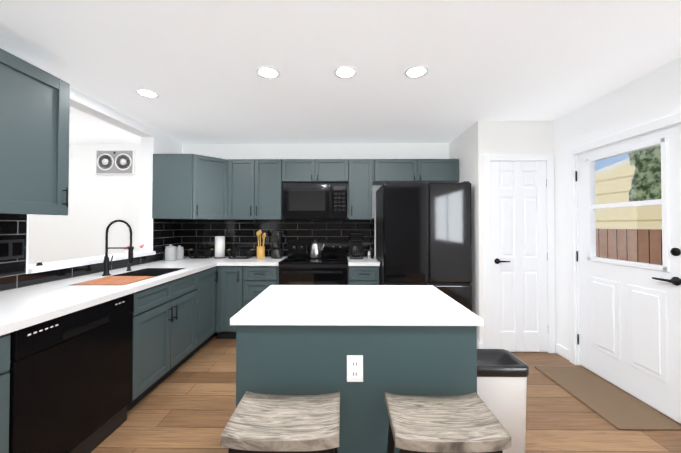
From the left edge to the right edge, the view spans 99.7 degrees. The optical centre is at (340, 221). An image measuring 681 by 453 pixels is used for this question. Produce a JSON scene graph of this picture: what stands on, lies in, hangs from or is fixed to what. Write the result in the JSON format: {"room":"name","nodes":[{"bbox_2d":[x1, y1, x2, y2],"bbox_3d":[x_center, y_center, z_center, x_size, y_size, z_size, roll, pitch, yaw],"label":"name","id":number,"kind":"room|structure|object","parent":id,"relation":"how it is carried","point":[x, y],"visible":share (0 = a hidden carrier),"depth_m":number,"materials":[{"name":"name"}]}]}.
{"room":"kitchen","nodes":[
{"label":"kitchen","id":0,"kind":"room"},
{"bbox_2d":[70,87,153,136],"bbox_3d":[-2.282,-1.045,2.719,0.150,0.090,1.340,0,-1,1],"label":"wall","id":1,"kind":"structure","parent":0,"point":[80,101],"depth_m":2.76,"materials":[{"name":"white paint"}]},
{"bbox_2d":[140,130,181,250],"bbox_3d":[-2.273,0.164,3.672,0.150,2.480,0.600,0,-1,1],"label":"wall","id":2,"kind":"structure","parent":0,"point":[159,143],"depth_m":3.38,"materials":[{"name":"white paint"}]},
{"bbox_2d":[0,213,183,291],"bbox_3d":[-2.209,0.196,2.070,0.007,0.530,3.799,0,-1,1],"label":"wall tile","id":3,"kind":"structure","parent":2,"relation":"attached to","point":[14,274],"depth_m":2.16,"materials":[{"name":"black tile"}]},
{"bbox_2d":[0,239,23,259],"bbox_3d":[-2.204,0.189,1.916,0.008,0.130,0.170,0,-1,1],"label":"outlet","id":4,"kind":"object","parent":3,"relation":"attached to","point":[11,249],"visible":1,"depth_m":1.92,"materials":[{"name":"black plastic"}]},
{"bbox_2d":[28,143,448,264],"bbox_3d":[-1.344,0.169,4.038,7.600,2.480,0.150,0,-1,1],"label":"wall","id":5,"kind":"structure","parent":0,"point":[97,204],"depth_m":3.98,"materials":[{"name":"white paint"}]},
{"bbox_2d":[95,150,134,174],"bbox_3d":[-3.125,-0.817,3.978,0.540,0.350,0.028,0,-1,1],"label":"air vent","id":6,"kind":"object","parent":5,"relation":"in","point":[114,162],"visible":1,"depth_m":3.97,"materials":[{"name":"white plastic"}]},
{"bbox_2d":[184,218,373,256],"bbox_3d":[-0.849,0.222,3.954,2.629,0.530,0.005,0,-1,1],"label":"wall tile","id":7,"kind":"structure","parent":5,"relation":"attached to","point":[194,234],"depth_m":3.95,"materials":[{"name":"black tile"}]},
{"bbox_2d":[0,0,680,143],"bbox_3d":[-1.375,-1.166,0.881,7.600,0.100,6.500,0,-1,1],"label":"ceiling","id":8,"kind":"structure","parent":0,"point":[195,65],"depth_m":1.96,"materials":[{"name":"white paint"}]},
{"bbox_2d":[135,88,158,97],"bbox_3d":[-1.650,-1.090,2.453,0.169,0.006,0.169,1,-1,-44],"label":"recessed light","id":9,"kind":"object","parent":8,"relation":"in","point":[147,93],"depth_m":2.45,"materials":[{"name":"white plastic"}]},
{"bbox_2d":[256,66,279,78],"bbox_3d":[-0.533,-1.095,2.122,0.169,0.006,0.169,1,-1,-44],"label":"recessed light","id":10,"kind":"object","parent":8,"relation":"in","point":[266,72],"depth_m":2.12,"materials":[{"name":"white plastic"}]},
{"bbox_2d":[334,66,356,78],"bbox_3d":[0.037,-1.095,2.117,0.169,0.006,0.169,1,-1,-44],"label":"recessed light","id":11,"kind":"object","parent":8,"relation":"in","point":[343,72],"depth_m":2.12,"materials":[{"name":"white plastic"}]},
{"bbox_2d":[404,65,427,78],"bbox_3d":[0.557,-1.095,2.112,0.169,0.006,0.169,1,-1,-44],"label":"recessed light","id":12,"kind":"object","parent":8,"relation":"in","point":[418,71],"depth_m":2.10,"materials":[{"name":"white"}]},
{"bbox_2d":[91,335,680,452],"bbox_3d":[-1.375,1.414,0.845,7.600,0.100,6.500,0,-1,1],"label":"floor","id":13,"kind":"structure","parent":0,"point":[188,405],"depth_m":2.01,"materials":[{"name":"brown wood"}]},
{"bbox_2d":[0,48,458,452],"bbox_3d":[-0.369,0.216,2.091,3.683,2.330,3.718,0,-1,1],"label":"kitchen cabinets","id":14,"kind":"object","parent":13,"relation":"on","point":[88,362],"visible":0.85,"depth_m":2.08,"materials":[{"name":"teal paint"}]},
{"bbox_2d":[9,293,133,452],"bbox_3d":[-1.716,0.937,1.655,0.542,0.876,0.736,0,-1,1],"label":"dishwasher","id":15,"kind":"object","parent":14,"relation":"in","point":[71,373],"depth_m":1.57,"materials":[{"name":"black plastic"}]},
{"bbox_2d":[102,219,133,275],"bbox_3d":[-1.908,0.223,2.480,0.262,0.486,0.085,0,-1,1],"label":"faucet","id":16,"kind":"object","parent":14,"relation":"on","point":[106,264],"depth_m":2.46,"materials":[{"name":"black metal"}]},
{"bbox_2d":[71,268,185,284],"bbox_3d":[-1.749,0.584,2.471,0.400,0.246,0.820,0,-1,1],"label":"sink","id":17,"kind":"object","parent":14,"relation":"in","point":[131,277],"depth_m":2.36,"materials":[{"name":"grey metal"}]},
{"bbox_2d":[126,263,136,270],"bbox_3d":[-1.983,0.432,2.725,0.093,0.075,0.043,0,-1,1],"label":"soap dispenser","id":18,"kind":"object","parent":14,"relation":"on","point":[128,266],"depth_m":2.72,"materials":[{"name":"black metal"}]},
{"bbox_2d":[165,244,176,260],"bbox_3d":[-2.079,0.382,3.517,0.124,0.196,0.124,0,-1,1],"label":"canister","id":19,"kind":"object","parent":14,"relation":"on","point":[170,252],"visible":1,"depth_m":3.47,"materials":[{"name":"white ceramic"}]},
{"bbox_2d":[176,245,183,258],"bbox_3d":[-2.058,0.396,3.667,0.104,0.172,0.104,0,-1,1],"label":"canister","id":20,"kind":"object","parent":14,"relation":"on","point":[179,252],"visible":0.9,"depth_m":3.63,"materials":[{"name":"white ceramic"}]},
{"bbox_2d":[0,257,379,335],"bbox_3d":[-0.880,0.481,2.090,2.650,0.040,3.712,0,-1,1],"label":"countertop","id":21,"kind":"structure","parent":14,"relation":"on","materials":[{"name":"white stone"}]},
{"bbox_2d":[187,249,214,258],"bbox_3d":[-1.837,0.424,3.794,0.294,0.119,0.213,0,-1,1],"label":"wire basket","id":22,"kind":"object","parent":14,"relation":"on","point":[195,253],"visible":0.98,"depth_m":3.74,"materials":[{"name":"black metal"}]},
{"bbox_2d":[214,234,225,257],"bbox_3d":[-1.596,0.322,3.803,0.150,0.325,0.150,0,-1,1],"label":"paper towel","id":23,"kind":"object","parent":14,"relation":"on","point":[219,246],"visible":1,"depth_m":3.75,"materials":[{"name":"white paper"}]},
{"bbox_2d":[227,249,253,258],"bbox_3d":[-1.307,0.424,3.759,0.314,0.119,0.213,0,-1,1],"label":"wire basket","id":24,"kind":"object","parent":14,"relation":"on","point":[247,254],"visible":1,"depth_m":3.76,"materials":[{"name":"black metal"}]},
{"bbox_2d":[256,230,265,257],"bbox_3d":[-1.047,0.297,3.778,0.122,0.373,0.104,0,-1,1],"label":"utensil holder","id":25,"kind":"object","parent":14,"relation":"on","point":[260,251],"visible":1,"depth_m":3.74,"materials":[{"name":"yellow wood"}]},
{"bbox_2d":[271,229,285,258],"bbox_3d":[-0.814,0.296,3.776,0.200,0.375,0.156,0,-1,1],"label":"blender","id":26,"kind":"object","parent":14,"relation":"on","point":[277,244],"visible":1,"depth_m":3.72,"materials":[{"name":"black plastic"}]},
{"bbox_2d":[279,240,347,284],"bbox_3d":[-0.313,0.825,3.591,0.803,1.155,0.676,0,-1,1],"label":"range","id":27,"kind":"object","parent":14,"relation":"in","point":[298,268],"depth_m":3.33,"materials":[{"name":"black metal"}]},
{"bbox_2d":[306,240,324,257],"bbox_3d":[-0.329,0.360,3.750,0.249,0.237,0.150,0,-1,1],"label":"kettle","id":28,"kind":"object","parent":14,"relation":"on","point":[315,250],"visible":1,"depth_m":3.70,"materials":[{"name":"silver metal"}]},
{"bbox_2d":[283,183,347,219],"bbox_3d":[-0.312,-0.247,3.730,0.803,0.447,0.453,0,-1,1],"label":"microwave","id":29,"kind":"object","parent":14,"relation":"attached to","point":[301,201],"depth_m":3.54,"materials":[{"name":"black plastic"}]},
{"bbox_2d":[349,233,362,258],"bbox_3d":[0.203,0.318,3.733,0.176,0.330,0.265,0,-1,1],"label":"coffee maker","id":30,"kind":"object","parent":14,"relation":"on","point":[355,245],"visible":1,"depth_m":3.65,"materials":[{"name":"black plastic"}]},
{"bbox_2d":[367,250,371,258],"bbox_3d":[0.362,0.430,3.643,0.047,0.105,0.047,0,-1,-11],"label":"bottle","id":31,"kind":"object","parent":14,"relation":"on","point":[370,254],"depth_m":3.63,"materials":[{"name":"silver plastic"}]},
{"bbox_2d":[221,391,339,452],"bbox_3d":[-0.193,1.025,1.038,0.412,0.678,0.279,0,-1,1],"label":"stool","id":32,"kind":"object","parent":13,"relation":"on","point":[262,423],"visible":1,"depth_m":0.98,"materials":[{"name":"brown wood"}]},
{"bbox_2d":[230,285,483,452],"bbox_3d":[0.072,0.905,1.613,1.116,0.940,0.717,0,-1,1],"label":"kitchen island","id":33,"kind":"object","parent":13,"relation":"on","point":[362,349],"visible":0.71,"depth_m":1.28,"materials":[{"name":"teal paint"}]},
{"bbox_2d":[347,355,362,381],"bbox_3d":[0.064,0.655,1.275,0.072,0.116,0.008,0,-1,1],"label":"outlet","id":34,"kind":"object","parent":33,"relation":"attached to","point":[354,362],"depth_m":1.27,"materials":[{"name":"white plastic"}]},
{"bbox_2d":[376,181,471,310],"bbox_3d":[0.951,0.485,3.496,0.960,1.832,0.780,0,-1,1],"label":"refrigerator","id":35,"kind":"object","parent":13,"relation":"on","point":[423,233],"visible":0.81,"depth_m":3.11,"materials":[{"name":"black metal"}]},
{"bbox_2d":[385,392,511,452],"bbox_3d":[0.360,1.025,1.032,0.399,0.678,0.279,0,-1,1],"label":"stool","id":36,"kind":"object","parent":13,"relation":"on","point":[468,423],"visible":1,"depth_m":0.98,"materials":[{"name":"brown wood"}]},
{"bbox_2d":[477,349,528,452],"bbox_3d":[0.853,1.076,1.643,0.334,0.598,0.244,0,-1,1],"label":"trash can","id":37,"kind":"object","parent":13,"relation":"on","point":[502,375],"visible":0.62,"depth_m":1.53,"materials":[{"name":"white plastic"}]},
{"bbox_2d":[534,366,680,429],"bbox_3d":[2.057,1.378,2.315,0.435,0.011,0.835,0,-1,1],"label":"rug","id":38,"kind":"object","parent":13,"relation":"on","point":[613,406],"visible":0.98,"depth_m":2.20,"materials":[{"name":"beige fabric"}]},
{"bbox_2d":[449,120,555,351],"bbox_3d":[1.896,0.161,3.506,0.810,2.480,0.850,0,-1,1],"label":"wall","id":39,"kind":"structure","parent":0,"point":[471,146],"depth_m":3.10,"materials":[{"name":"white paint"}]},
{"bbox_2d":[477,341,482,348],"bbox_3d":[1.492,1.351,3.486,0.030,0.100,0.862,0,-1,1],"label":"baseboard","id":40,"kind":"structure","parent":39,"relation":"attached to","point":[479,345],"depth_m":3.06,"materials":[{"name":"white"}]},
{"bbox_2d":[490,161,547,351],"bbox_3d":[1.904,0.371,3.042,0.610,2.023,0.070,0,-1,1],"label":"pantry door","id":41,"kind":"structure","parent":39,"relation":"in","point":[519,253],"depth_m":3.06,"materials":[{"name":"white wood"}]},
{"bbox_2d":[483,154,554,352],"bbox_3d":[1.899,0.341,3.064,0.741,2.108,0.026,0,-1,1],"label":"door frame","id":42,"kind":"structure","parent":39,"relation":"attached to","point":[488,158],"depth_m":3.05,"materials":[{"name":"white wood"}]},
{"bbox_2d":[554,57,680,349],"bbox_3d":[2.370,0.153,2.902,0.150,2.480,2.050,0,-1,1],"label":"wall","id":43,"kind":"structure","parent":0,"point":[654,95],"depth_m":2.58,"materials":[{"name":"white paint"}]},
{"bbox_2d":[567,112,680,424],"bbox_3d":[2.350,0.332,2.339,0.177,2.106,1.042,0,-1,1],"label":"door frame","id":44,"kind":"structure","parent":43,"relation":"attached to","point":[669,121],"depth_m":2.79,"materials":[{"name":"white wood"}]},
{"bbox_2d":[575,125,680,423],"bbox_3d":[2.299,0.364,2.346,0.094,2.018,0.898,0,-1,1],"label":"exterior door","id":45,"kind":"structure","parent":43,"relation":"in","point":[629,335],"depth_m":2.23,"materials":[{"name":"white wood"}]},
{"bbox_3d":[-2.282,0.885,2.692,0.150,1.010,1.340,0,-1,1],"label":"wall","id":46,"kind":"structure","parent":0,"visible":0},
{"bbox_2d":[28,251,155,273],"bbox_3d":[-2.275,0.360,2.699,0.205,0.040,1.340,0,-1,1],"label":"sill","id":47,"kind":"structure","parent":46,"relation":"on","point":[49,266],"depth_m":2.42,"materials":[{"name":"white stone"}]},
{"label":"outside","id":48,"kind":"structure","parent":0,"visible":0},
{"bbox_2d":[595,145,662,264],"bbox_3d":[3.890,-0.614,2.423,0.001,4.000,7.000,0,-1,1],"label":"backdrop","id":49,"kind":"structure","parent":48,"point":[611,229],"depth_m":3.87,"materials":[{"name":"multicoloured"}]}
]}

